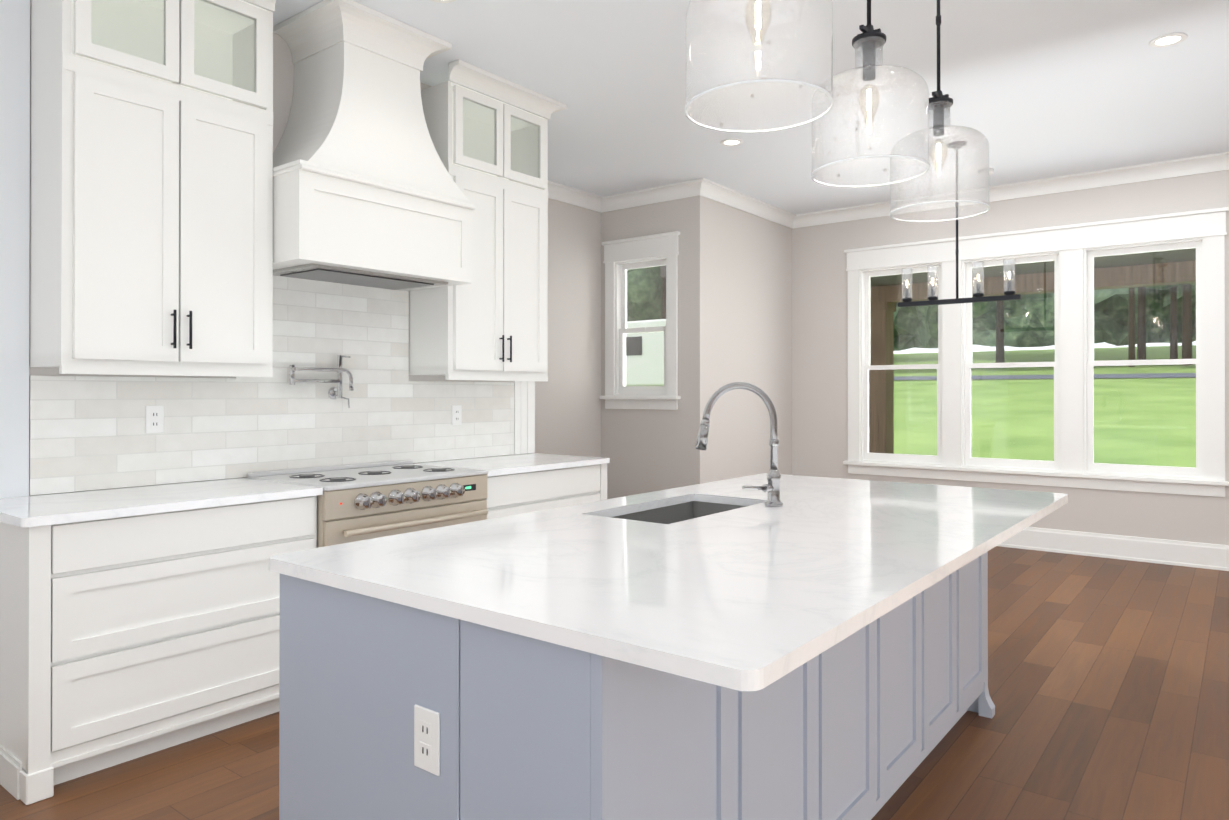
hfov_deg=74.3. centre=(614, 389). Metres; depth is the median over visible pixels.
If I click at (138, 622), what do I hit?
base cabinet
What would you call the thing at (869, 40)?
pendant light
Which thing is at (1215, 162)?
crown molding
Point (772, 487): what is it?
island faucet
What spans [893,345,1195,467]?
lawn
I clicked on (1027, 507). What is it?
island countertop
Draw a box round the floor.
[0,546,1228,819]
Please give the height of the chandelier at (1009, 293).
1.119 m
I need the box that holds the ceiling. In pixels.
[243,0,1228,213]
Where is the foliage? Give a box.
[627,284,1195,350]
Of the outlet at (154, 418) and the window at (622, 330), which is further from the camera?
the window at (622, 330)
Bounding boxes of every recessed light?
[430,0,455,2]
[720,139,742,145]
[1149,33,1187,46]
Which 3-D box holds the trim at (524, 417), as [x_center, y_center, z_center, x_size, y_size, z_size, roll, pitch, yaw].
[-0.577,-0.332,5.204,0.016,1.488,0.182,0,0,38]
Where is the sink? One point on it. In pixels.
(668, 511)
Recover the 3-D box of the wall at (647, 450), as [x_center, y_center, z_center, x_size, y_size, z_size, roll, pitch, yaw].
[0.335,-0.193,7.091,1.050,3.050,0.140,0,0,38]
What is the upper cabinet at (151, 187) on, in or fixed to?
attached to the wall at (283, 76)
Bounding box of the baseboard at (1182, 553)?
[997,527,1228,570]
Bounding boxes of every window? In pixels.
[600,231,680,409]
[843,207,1228,496]
[860,262,941,465]
[962,251,1060,471]
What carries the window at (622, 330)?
in the wall at (647, 450)
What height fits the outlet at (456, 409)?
0.117 m
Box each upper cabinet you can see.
[30,0,275,376]
[409,59,566,381]
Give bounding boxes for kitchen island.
[279,553,994,819]
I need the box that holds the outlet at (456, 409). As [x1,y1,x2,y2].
[452,405,461,424]
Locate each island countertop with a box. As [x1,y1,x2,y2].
[269,509,956,696]
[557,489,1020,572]
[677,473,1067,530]
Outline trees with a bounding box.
[627,265,1195,366]
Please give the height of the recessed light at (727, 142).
0.006 m
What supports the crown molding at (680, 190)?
attached to the wall at (647, 450)
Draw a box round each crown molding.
[548,181,603,212]
[604,180,693,211]
[692,178,795,227]
[792,152,1228,228]
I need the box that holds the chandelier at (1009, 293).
[898,141,1021,306]
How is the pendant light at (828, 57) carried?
hanging from the ceiling
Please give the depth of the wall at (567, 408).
7.05 m
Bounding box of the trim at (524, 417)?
[514,381,534,453]
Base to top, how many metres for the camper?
3.000 m
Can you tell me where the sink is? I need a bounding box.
[601,497,756,524]
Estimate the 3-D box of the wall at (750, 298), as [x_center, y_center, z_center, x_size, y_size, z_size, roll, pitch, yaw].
[1.268,-0.191,7.547,0.140,3.050,1.725,0,0,38]
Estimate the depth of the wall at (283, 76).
3.90 m
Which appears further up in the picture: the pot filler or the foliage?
the foliage
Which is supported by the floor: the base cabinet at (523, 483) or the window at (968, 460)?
the base cabinet at (523, 483)
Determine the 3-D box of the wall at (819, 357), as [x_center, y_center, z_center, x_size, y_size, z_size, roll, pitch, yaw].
[5.322,-0.200,5.391,8.906,3.050,0.140,0,0,38]
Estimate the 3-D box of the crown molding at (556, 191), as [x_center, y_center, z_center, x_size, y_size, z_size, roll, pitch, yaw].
[-0.668,-1.662,6.594,0.085,0.114,1.888,0,0,38]
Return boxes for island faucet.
[695,382,782,506]
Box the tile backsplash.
[29,275,513,494]
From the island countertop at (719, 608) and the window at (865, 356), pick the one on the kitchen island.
the island countertop at (719, 608)
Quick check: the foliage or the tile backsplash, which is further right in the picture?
the foliage
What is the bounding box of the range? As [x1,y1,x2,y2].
[247,460,487,547]
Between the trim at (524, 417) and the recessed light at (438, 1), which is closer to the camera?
the recessed light at (438, 1)
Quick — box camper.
[626,319,665,385]
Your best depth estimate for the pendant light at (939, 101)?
2.99 m
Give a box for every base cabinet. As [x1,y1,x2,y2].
[0,478,322,804]
[413,453,609,518]
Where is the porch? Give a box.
[660,248,1195,453]
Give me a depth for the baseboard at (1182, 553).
6.31 m
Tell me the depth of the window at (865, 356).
7.50 m
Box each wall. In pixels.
[0,0,29,497]
[29,0,527,495]
[535,198,600,456]
[601,195,708,498]
[709,199,791,481]
[792,170,1228,544]
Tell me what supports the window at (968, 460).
in the wall at (819, 357)
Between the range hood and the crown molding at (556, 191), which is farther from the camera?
the crown molding at (556, 191)
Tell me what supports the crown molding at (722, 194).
attached to the wall at (750, 298)
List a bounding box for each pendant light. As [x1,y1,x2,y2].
[685,0,833,132]
[811,0,929,187]
[890,0,989,221]
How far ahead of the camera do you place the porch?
9.21 m
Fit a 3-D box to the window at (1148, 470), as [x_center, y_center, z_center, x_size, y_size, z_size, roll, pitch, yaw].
[3.376,-0.267,6.866,2.920,2.120,0.204,0,0,38]
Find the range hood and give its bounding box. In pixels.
[273,0,474,290]
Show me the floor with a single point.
(1108, 682)
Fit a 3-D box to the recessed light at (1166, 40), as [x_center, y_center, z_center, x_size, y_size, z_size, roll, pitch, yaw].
[2.738,-1.726,4.017,0.159,0.006,0.159,0,0,32]
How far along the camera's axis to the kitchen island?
1.70 m
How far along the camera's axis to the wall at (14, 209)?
3.05 m
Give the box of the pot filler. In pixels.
[289,355,353,407]
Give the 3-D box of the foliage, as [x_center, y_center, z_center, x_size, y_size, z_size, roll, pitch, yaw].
[33.165,-15.056,48.550,150.593,25.418,12.806,0,0,38]
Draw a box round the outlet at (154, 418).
[145,405,163,432]
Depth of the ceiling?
4.59 m
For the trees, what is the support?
on the lawn
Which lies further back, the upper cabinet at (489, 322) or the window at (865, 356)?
the window at (865, 356)

